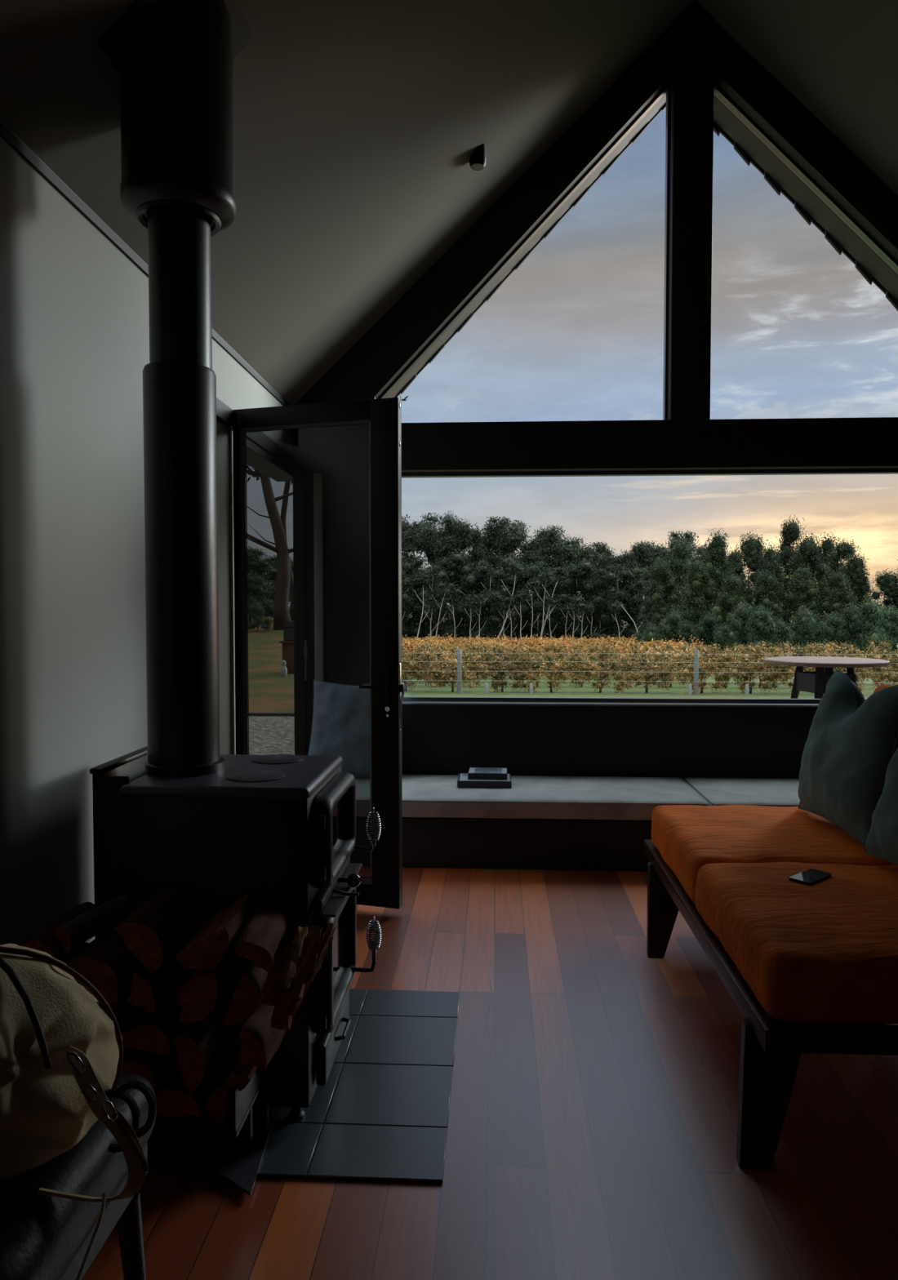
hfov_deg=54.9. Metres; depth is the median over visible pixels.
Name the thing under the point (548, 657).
grapevine
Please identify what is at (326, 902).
shelf
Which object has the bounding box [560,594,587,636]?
tree
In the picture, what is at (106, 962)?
log
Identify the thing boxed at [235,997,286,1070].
log
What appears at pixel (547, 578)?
tree
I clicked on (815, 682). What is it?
outdoor table
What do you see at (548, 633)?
grapevine
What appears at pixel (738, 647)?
grapevine
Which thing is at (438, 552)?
tree
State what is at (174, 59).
flue
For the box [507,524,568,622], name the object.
tree
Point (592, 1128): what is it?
floor
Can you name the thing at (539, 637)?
grapevine
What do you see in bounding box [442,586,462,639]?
tree
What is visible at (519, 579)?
tree
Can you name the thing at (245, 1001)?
log
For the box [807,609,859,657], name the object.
shrub
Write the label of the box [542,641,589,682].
grapevine
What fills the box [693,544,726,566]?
tree
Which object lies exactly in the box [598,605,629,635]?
tree
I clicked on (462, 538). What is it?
tree
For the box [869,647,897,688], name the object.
grapevine
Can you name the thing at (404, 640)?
grapevine
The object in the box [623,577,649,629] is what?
tree
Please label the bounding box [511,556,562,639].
tree
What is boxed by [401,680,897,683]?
trellis wire
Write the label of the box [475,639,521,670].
grapevine
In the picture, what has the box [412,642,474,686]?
grapevine
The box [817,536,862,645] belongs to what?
evergreen tree
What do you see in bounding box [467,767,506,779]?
book
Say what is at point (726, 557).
tree
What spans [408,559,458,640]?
tree
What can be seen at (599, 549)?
tree
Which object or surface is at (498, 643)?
grapevine
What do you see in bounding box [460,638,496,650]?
grapevine
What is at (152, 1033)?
log
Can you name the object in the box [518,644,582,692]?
grapevine
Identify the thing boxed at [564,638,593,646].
grapevine
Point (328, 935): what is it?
stick
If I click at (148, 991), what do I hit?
log
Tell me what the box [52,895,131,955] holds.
log
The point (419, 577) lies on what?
tree
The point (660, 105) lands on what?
roof
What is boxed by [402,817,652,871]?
window bench
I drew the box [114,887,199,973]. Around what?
log
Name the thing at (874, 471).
window
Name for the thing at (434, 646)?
grapevine
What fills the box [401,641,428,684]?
grapevine
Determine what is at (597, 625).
tree
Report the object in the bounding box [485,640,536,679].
grapevine
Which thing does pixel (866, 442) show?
beam
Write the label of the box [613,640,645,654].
grapevine
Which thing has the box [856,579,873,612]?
evergreen tree
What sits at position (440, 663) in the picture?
grapevine
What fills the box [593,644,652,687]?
grapevine
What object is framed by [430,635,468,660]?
grapevine
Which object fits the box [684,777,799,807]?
bench cushion
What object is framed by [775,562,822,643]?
evergreen tree
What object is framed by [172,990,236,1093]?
log
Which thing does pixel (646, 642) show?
grapevine
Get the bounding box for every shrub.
[631,629,643,646]
[640,622,663,647]
[647,608,692,660]
[671,618,702,664]
[682,610,719,664]
[712,600,765,662]
[712,622,740,662]
[737,604,787,658]
[770,616,792,648]
[777,604,833,656]
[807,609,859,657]
[827,602,877,658]
[842,595,893,655]
[860,604,897,666]
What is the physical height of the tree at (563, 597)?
5.771 m
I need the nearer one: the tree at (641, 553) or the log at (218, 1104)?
the log at (218, 1104)
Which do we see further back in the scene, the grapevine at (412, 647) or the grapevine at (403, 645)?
the grapevine at (412, 647)
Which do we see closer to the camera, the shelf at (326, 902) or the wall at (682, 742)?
the shelf at (326, 902)
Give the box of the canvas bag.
[0,943,156,1279]
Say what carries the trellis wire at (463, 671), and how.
attached to the trellis post at (459, 651)
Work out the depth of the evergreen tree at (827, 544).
59.95 m
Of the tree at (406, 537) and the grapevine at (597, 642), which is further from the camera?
the tree at (406, 537)
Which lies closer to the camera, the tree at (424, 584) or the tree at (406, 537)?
the tree at (406, 537)
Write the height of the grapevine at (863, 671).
1.602 m
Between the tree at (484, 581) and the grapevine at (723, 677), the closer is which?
the grapevine at (723, 677)
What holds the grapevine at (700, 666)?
on the ground
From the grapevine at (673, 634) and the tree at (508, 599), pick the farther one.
the tree at (508, 599)
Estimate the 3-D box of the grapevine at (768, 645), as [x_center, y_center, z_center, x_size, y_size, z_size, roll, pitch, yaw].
[12.011,0.853,32.327,2.093,1.719,0.910,0,2,4]
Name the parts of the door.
rail, glass pane, rail, lever handle, lock plate, edge plate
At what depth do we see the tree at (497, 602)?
79.96 m
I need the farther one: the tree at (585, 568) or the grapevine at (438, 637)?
the tree at (585, 568)
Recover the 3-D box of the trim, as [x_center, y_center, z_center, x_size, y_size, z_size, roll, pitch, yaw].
[-1.187,-1.244,1.070,0.010,0.030,8.500,0,2,3]
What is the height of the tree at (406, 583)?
8.971 m
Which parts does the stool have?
leg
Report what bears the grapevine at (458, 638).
on the ground
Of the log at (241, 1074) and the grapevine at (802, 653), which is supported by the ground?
the grapevine at (802, 653)
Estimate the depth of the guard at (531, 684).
26.83 m
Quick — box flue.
[97,0,253,777]
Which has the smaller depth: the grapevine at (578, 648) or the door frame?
the door frame
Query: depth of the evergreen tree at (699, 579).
53.66 m
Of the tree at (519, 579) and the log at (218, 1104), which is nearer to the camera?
the log at (218, 1104)
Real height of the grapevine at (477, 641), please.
1.696 m
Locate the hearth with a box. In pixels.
[146,989,459,1184]
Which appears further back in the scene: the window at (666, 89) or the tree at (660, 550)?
the tree at (660, 550)
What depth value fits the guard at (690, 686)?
26.57 m
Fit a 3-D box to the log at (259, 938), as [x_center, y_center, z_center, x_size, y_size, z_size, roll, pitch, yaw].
[-0.463,0.731,2.138,0.095,0.083,0.271,0,2,-3]
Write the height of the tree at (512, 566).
8.636 m
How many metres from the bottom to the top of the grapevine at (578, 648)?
1.849 m
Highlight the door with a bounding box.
[232,397,404,908]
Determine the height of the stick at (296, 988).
0.144 m
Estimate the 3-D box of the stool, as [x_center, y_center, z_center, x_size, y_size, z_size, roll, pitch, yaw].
[-0.761,1.060,1.334,0.465,0.584,0.546,0,2,3]
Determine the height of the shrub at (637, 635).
2.203 m
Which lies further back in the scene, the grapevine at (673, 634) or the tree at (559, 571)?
the tree at (559, 571)
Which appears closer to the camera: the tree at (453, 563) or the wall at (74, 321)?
the wall at (74, 321)
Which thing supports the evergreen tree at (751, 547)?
on the ground
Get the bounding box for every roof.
[384,93,666,398]
[713,95,897,311]
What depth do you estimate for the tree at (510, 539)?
88.17 m
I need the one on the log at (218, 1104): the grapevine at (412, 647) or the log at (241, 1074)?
the log at (241, 1074)
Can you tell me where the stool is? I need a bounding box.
[0,1071,156,1279]
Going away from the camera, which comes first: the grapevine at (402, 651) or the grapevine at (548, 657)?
the grapevine at (548, 657)
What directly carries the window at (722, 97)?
in the wall at (682, 742)
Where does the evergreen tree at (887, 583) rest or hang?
on the ground
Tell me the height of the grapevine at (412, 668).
1.700 m
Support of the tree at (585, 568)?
on the ground
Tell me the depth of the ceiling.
3.82 m
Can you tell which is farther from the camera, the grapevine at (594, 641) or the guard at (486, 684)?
the grapevine at (594, 641)
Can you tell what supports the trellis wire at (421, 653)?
attached to the trellis post at (459, 651)
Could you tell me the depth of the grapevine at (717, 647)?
29.75 m
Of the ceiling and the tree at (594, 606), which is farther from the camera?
the tree at (594, 606)
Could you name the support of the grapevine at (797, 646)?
on the ground
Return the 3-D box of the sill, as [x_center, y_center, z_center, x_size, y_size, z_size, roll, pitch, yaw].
[1.450,0.394,5.291,3.730,0.012,0.114,0,2,3]
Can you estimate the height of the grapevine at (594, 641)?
1.908 m
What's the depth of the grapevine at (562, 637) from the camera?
37.80 m
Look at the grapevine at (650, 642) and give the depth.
35.00 m
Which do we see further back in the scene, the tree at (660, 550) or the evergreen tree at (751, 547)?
the tree at (660, 550)
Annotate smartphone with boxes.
[788,868,831,884]
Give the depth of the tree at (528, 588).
96.95 m
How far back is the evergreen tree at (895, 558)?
56.54 m
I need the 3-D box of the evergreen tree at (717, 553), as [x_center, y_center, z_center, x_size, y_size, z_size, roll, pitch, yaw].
[17.634,-2.994,57.333,4.242,8.827,3.631,-1,2,-21]
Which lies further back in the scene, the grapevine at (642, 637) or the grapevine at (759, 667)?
the grapevine at (642, 637)
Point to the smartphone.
(811, 876)
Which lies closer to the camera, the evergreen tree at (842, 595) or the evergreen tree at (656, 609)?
the evergreen tree at (842, 595)
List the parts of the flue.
ceiling plate, casing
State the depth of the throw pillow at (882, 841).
2.84 m
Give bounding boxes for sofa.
[643,839,897,1169]
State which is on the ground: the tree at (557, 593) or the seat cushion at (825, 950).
the tree at (557, 593)
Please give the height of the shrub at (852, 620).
3.693 m
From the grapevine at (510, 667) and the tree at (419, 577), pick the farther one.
the tree at (419, 577)
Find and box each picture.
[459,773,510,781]
[474,767,502,773]
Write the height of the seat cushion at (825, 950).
0.207 m
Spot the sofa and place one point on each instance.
(771, 1050)
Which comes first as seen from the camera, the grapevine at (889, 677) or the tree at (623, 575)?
the grapevine at (889, 677)
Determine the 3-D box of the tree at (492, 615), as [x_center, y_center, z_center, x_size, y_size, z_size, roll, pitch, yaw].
[3.850,-3.188,81.754,5.205,8.745,4.764,-1,2,-27]
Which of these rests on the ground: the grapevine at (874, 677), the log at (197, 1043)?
the grapevine at (874, 677)
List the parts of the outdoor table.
leg, leg, leg, leg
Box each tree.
[401,512,444,639]
[401,525,425,576]
[401,553,434,639]
[401,567,421,637]
[404,585,429,637]
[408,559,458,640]
[412,569,434,639]
[418,517,468,621]
[421,594,439,636]
[423,583,457,637]
[425,545,475,639]
[432,578,458,637]
[436,510,491,625]
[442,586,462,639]
[446,585,479,639]
[448,555,503,640]
[462,515,516,626]
[462,590,482,637]
[464,560,515,642]
[465,592,493,637]
[468,581,508,638]
[480,519,539,620]
[489,592,509,637]
[493,549,542,639]
[497,559,529,637]
[497,593,518,639]
[500,585,536,639]
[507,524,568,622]
[510,589,532,638]
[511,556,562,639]
[521,576,545,638]
[521,588,541,639]
[531,566,556,636]
[534,561,577,639]
[537,593,561,637]
[541,564,569,637]
[542,533,597,638]
[552,557,599,639]
[555,591,578,636]
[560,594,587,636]
[569,541,613,593]
[570,591,607,628]
[573,600,595,636]
[577,564,623,640]
[584,599,599,635]
[590,547,638,598]
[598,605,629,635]
[599,560,639,641]
[603,582,642,632]
[604,600,625,638]
[608,540,663,599]
[621,560,661,641]
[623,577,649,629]
[631,540,669,595]
[635,557,682,640]
[643,561,683,635]
[654,529,706,607]
[658,535,705,633]
[670,557,719,645]
[673,576,706,614]
[692,528,742,639]
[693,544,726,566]
[703,557,732,596]
[706,572,755,648]
[711,546,751,614]
[720,529,769,641]
[745,568,794,645]
[752,542,793,643]
[773,514,821,631]
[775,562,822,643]
[777,530,835,637]
[809,532,839,641]
[811,569,865,642]
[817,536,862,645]
[841,550,875,644]
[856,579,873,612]
[869,568,897,647]
[882,558,897,644]
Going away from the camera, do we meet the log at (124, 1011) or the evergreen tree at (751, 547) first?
the log at (124, 1011)
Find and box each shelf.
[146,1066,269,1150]
[311,855,362,917]
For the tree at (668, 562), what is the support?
on the ground
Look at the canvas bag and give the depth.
1.25 m
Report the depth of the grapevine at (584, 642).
40.53 m
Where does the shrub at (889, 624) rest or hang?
on the ground
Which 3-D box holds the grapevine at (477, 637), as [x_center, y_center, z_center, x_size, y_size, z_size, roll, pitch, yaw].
[1.513,0.615,56.241,2.414,1.880,0.903,0,2,3]
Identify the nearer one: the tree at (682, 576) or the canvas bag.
the canvas bag
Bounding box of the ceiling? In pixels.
[0,0,897,405]
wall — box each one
[0,120,283,946]
[294,20,897,781]
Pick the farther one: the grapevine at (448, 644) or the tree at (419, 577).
the tree at (419, 577)
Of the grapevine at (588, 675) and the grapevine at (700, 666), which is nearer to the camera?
the grapevine at (588, 675)
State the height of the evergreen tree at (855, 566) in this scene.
7.225 m
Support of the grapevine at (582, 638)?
on the ground
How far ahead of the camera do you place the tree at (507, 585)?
95.47 m
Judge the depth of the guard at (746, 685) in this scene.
26.48 m
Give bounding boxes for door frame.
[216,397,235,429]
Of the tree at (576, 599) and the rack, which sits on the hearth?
the rack
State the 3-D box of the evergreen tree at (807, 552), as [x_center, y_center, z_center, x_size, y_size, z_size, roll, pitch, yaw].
[23.730,-2.857,56.727,3.684,8.596,4.155,-1,2,-25]
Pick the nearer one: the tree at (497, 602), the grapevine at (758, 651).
the grapevine at (758, 651)
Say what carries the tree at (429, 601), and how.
on the ground
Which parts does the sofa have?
leg, leg, frame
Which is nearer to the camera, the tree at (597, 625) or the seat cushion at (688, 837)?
the seat cushion at (688, 837)
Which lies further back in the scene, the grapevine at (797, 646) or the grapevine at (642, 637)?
the grapevine at (642, 637)
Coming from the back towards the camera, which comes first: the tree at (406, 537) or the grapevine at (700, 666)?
the tree at (406, 537)
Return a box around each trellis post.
[457,648,462,693]
[693,649,698,694]
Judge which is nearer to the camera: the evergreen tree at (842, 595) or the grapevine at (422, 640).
the grapevine at (422, 640)
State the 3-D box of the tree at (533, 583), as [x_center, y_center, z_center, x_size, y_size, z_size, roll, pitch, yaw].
[7.752,-2.347,79.480,2.178,7.101,1.929,0,2,3]
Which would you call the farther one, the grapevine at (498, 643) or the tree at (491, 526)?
the tree at (491, 526)
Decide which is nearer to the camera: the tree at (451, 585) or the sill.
the sill
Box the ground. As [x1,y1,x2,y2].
[401,635,896,698]
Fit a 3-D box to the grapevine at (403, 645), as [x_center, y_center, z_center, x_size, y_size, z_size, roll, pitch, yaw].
[-2.319,0.815,35.620,2.436,1.726,0.933,0,2,-2]
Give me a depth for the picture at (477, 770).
5.00 m
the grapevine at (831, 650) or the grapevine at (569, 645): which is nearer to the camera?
the grapevine at (831, 650)
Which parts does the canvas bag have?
draw cord, hanging cord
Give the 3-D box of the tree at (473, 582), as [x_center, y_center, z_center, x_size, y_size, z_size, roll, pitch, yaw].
[2.399,-3.509,83.542,5.488,9.339,5.323,-1,2,-17]
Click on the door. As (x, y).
(317, 486)
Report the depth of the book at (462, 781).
4.87 m
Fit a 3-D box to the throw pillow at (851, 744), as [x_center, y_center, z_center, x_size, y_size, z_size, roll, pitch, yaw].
[1.578,0.444,3.401,0.258,0.619,0.665,0,2,0]
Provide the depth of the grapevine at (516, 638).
46.55 m
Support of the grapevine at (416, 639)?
on the ground
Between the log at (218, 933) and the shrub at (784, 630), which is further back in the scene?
the shrub at (784, 630)
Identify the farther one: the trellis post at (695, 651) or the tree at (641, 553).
the tree at (641, 553)
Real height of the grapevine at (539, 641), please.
1.868 m
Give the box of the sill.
[402,700,818,706]
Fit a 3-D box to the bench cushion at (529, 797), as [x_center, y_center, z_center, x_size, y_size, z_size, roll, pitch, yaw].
[0.304,0.887,4.942,2.172,0.114,0.714,0,2,3]
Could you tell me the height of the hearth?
0.011 m
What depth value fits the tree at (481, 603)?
78.67 m
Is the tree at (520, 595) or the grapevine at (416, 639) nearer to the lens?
the grapevine at (416, 639)
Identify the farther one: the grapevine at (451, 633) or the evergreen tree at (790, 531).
the evergreen tree at (790, 531)
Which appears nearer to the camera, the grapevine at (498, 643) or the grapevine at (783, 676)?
the grapevine at (783, 676)
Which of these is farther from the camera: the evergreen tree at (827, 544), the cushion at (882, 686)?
the evergreen tree at (827, 544)
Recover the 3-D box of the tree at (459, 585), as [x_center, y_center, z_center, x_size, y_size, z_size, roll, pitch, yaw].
[1.891,-3.243,98.385,5.496,8.333,6.004,-1,2,-19]
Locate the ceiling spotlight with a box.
[469,143,485,170]
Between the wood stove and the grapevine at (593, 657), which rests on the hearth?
the wood stove
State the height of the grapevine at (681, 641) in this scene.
1.950 m
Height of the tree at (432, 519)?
14.665 m
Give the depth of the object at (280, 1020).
2.06 m
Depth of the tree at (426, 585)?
98.19 m
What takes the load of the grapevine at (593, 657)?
on the ground
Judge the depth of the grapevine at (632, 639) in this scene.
46.08 m
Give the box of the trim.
[0,120,289,405]
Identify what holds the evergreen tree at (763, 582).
on the ground
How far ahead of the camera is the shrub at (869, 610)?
47.56 m
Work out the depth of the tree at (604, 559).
87.07 m
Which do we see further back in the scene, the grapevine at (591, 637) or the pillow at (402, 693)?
the grapevine at (591, 637)
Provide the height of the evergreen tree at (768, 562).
7.790 m
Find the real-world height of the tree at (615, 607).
4.911 m
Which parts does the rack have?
floor plate, rail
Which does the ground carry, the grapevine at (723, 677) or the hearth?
the grapevine at (723, 677)
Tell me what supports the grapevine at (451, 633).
on the ground
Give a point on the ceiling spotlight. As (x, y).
(477, 159)
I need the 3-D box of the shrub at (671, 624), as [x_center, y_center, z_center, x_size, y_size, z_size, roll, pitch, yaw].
[12.034,-0.075,47.090,2.647,3.457,2.677,-2,3,-38]
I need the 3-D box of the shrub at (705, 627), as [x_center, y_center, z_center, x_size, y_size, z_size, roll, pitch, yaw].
[14.330,-0.025,48.559,2.803,3.328,2.835,-1,2,-29]
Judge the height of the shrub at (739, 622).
3.895 m
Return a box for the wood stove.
[89,746,382,1120]
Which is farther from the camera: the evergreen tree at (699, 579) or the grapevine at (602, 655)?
the evergreen tree at (699, 579)
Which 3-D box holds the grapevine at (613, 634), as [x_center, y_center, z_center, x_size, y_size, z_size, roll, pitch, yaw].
[9.037,0.679,46.216,2.293,1.980,0.835,0,2,3]
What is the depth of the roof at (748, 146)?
5.39 m
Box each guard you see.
[484,683,488,693]
[529,683,533,694]
[688,684,692,695]
[745,684,748,695]
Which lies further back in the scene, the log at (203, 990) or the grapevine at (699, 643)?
the grapevine at (699, 643)
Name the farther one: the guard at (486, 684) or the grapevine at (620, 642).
the grapevine at (620, 642)
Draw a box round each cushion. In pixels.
[402,774,708,820]
[650,804,894,906]
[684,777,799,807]
[695,862,897,1024]
[871,683,894,693]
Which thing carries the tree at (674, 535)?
on the ground
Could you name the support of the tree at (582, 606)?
on the ground
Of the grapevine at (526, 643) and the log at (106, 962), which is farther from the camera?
the grapevine at (526, 643)
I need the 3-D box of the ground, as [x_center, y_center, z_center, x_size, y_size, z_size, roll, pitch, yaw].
[20.503,-1.509,101.835,210.000,4.600,194.450,0,2,3]
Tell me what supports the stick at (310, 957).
on the stick at (296, 988)
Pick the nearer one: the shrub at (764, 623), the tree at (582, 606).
the shrub at (764, 623)
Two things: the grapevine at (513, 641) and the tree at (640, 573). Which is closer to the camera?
the grapevine at (513, 641)
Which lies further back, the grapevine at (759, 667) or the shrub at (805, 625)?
the shrub at (805, 625)
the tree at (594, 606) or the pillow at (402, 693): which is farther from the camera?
the tree at (594, 606)
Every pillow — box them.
[401,685,405,705]
[797,669,897,846]
[864,747,897,865]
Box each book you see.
[457,773,511,787]
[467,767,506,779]
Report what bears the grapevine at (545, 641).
on the ground
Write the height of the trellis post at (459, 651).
1.400 m
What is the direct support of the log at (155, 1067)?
on the log
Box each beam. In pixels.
[401,417,897,472]
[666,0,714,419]
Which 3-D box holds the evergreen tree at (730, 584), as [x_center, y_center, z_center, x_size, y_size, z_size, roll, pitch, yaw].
[16.994,-1.326,52.279,3.156,5.570,2.846,1,2,24]
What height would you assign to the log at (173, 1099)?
0.069 m
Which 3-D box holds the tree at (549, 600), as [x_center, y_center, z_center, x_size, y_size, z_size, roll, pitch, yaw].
[9.064,-1.609,79.084,2.664,5.659,2.205,0,2,3]
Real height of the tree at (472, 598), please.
5.752 m
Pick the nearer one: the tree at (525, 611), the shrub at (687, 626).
the shrub at (687, 626)
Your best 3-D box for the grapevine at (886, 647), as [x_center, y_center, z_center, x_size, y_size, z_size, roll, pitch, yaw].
[16.591,0.817,32.017,2.282,1.820,0.767,0,2,1]
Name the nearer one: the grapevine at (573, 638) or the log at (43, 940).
the log at (43, 940)
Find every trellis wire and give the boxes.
[401,661,897,663]
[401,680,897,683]
[421,653,865,654]
[462,671,897,673]
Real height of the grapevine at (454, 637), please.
1.701 m
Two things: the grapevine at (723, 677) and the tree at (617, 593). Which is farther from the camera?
the tree at (617, 593)
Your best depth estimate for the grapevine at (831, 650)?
29.48 m
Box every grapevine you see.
[401,634,440,652]
[401,635,414,673]
[401,640,426,682]
[401,641,415,671]
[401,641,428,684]
[401,645,438,691]
[402,640,442,675]
[407,640,452,672]
[408,639,430,647]
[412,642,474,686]
[413,640,463,680]
[420,644,480,692]
[424,637,457,647]
[426,635,443,642]
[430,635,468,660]
[433,637,456,647]
[435,637,476,657]
[441,634,483,673]
[441,636,464,641]
[445,633,478,646]
[448,642,506,679]
[451,640,493,678]
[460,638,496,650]
[461,635,479,644]
[461,640,524,686]
[469,645,534,692]
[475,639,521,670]
[485,638,519,665]
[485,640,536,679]
[490,640,547,682]
[500,634,542,659]
[506,641,567,686]
[511,636,548,675]
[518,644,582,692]
[520,633,555,653]
[521,639,569,679]
[533,637,567,646]
[536,637,571,666]
[541,636,588,666]
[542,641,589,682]
[552,643,611,687]
[556,639,591,653]
[559,637,607,677]
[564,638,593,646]
[568,645,631,693]
[572,637,600,645]
[572,642,600,662]
[575,641,627,679]
[582,638,613,646]
[583,635,627,674]
[591,639,647,676]
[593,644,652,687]
[600,634,636,653]
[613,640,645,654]
[617,638,672,683]
[617,644,680,693]
[618,637,657,673]
[627,639,660,649]
[636,638,666,670]
[639,637,682,675]
[639,640,702,687]
[648,635,686,651]
[656,641,710,683]
[658,639,703,666]
[660,634,695,666]
[666,642,738,693]
[668,637,705,673]
[687,643,748,687]
[703,641,751,683]
[715,642,788,693]
[730,640,794,688]
[744,640,796,684]
[762,640,832,692]
[776,642,841,681]
[786,642,839,671]
[817,644,886,693]
[828,644,880,683]
[830,640,884,683]
[866,644,897,686]
[868,637,896,684]
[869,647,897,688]
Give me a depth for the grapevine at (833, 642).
32.02 m
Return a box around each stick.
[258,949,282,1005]
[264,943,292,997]
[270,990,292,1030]
[279,924,307,989]
[282,924,321,999]
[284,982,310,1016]
[293,930,324,983]
[306,922,337,982]
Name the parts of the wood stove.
plate, ash drawer, door frame, door frame, oven door, fire door, air lever, damper knob, handle, handle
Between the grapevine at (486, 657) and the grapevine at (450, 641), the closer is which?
the grapevine at (486, 657)
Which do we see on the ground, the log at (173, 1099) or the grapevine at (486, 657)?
the grapevine at (486, 657)
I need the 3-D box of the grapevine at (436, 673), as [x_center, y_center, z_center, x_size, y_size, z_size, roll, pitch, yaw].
[0.068,0.938,27.626,1.988,1.616,0.864,0,2,8]
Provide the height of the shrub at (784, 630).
2.983 m
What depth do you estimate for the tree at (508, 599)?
79.32 m
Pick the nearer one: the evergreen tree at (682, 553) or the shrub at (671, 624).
the shrub at (671, 624)
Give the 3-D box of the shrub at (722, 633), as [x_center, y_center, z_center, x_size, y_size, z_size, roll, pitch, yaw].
[14.753,0.284,46.264,1.730,2.519,2.114,1,2,17]
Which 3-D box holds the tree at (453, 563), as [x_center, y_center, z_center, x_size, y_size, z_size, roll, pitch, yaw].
[0.058,-4.053,84.823,6.120,10.420,5.413,1,2,30]
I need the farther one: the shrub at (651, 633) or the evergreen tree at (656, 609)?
the evergreen tree at (656, 609)
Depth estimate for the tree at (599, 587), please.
80.41 m
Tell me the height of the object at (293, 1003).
0.110 m
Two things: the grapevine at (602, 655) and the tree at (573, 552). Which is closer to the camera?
the grapevine at (602, 655)
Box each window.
[377,81,670,419]
[401,468,897,702]
[713,84,897,274]
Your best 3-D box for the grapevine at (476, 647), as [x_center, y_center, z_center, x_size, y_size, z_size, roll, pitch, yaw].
[1.555,0.793,30.214,2.350,1.753,0.904,0,2,1]
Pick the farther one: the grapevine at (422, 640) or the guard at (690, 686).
the grapevine at (422, 640)
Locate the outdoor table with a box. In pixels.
[763,656,889,698]
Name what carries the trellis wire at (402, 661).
attached to the trellis post at (459, 651)
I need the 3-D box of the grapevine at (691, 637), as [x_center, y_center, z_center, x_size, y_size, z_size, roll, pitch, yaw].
[11.159,0.800,40.339,2.106,1.819,0.767,0,2,-1]
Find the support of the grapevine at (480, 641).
on the ground
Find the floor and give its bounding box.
[82,866,897,1279]
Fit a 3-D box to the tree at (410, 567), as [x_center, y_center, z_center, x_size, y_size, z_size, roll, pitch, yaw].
[-3.588,-3.715,84.650,5.537,9.714,5.709,0,2,9]
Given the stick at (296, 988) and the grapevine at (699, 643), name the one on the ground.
the grapevine at (699, 643)
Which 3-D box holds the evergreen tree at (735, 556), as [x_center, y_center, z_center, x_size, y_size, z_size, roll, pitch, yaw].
[20.146,-2.621,60.874,3.636,8.020,3.278,2,3,43]
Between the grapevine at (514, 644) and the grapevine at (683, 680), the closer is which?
the grapevine at (683, 680)
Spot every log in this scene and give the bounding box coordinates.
[20,902,97,960]
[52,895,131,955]
[66,924,139,1009]
[111,990,143,1050]
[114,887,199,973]
[121,976,190,1056]
[121,1045,177,1088]
[125,937,191,1013]
[156,1040,234,1116]
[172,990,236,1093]
[174,893,253,971]
[177,938,247,1022]
[204,1044,240,1125]
[221,942,283,1025]
[221,1062,257,1090]
[234,902,288,973]
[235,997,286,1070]
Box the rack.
[146,1065,271,1195]
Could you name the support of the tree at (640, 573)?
on the ground

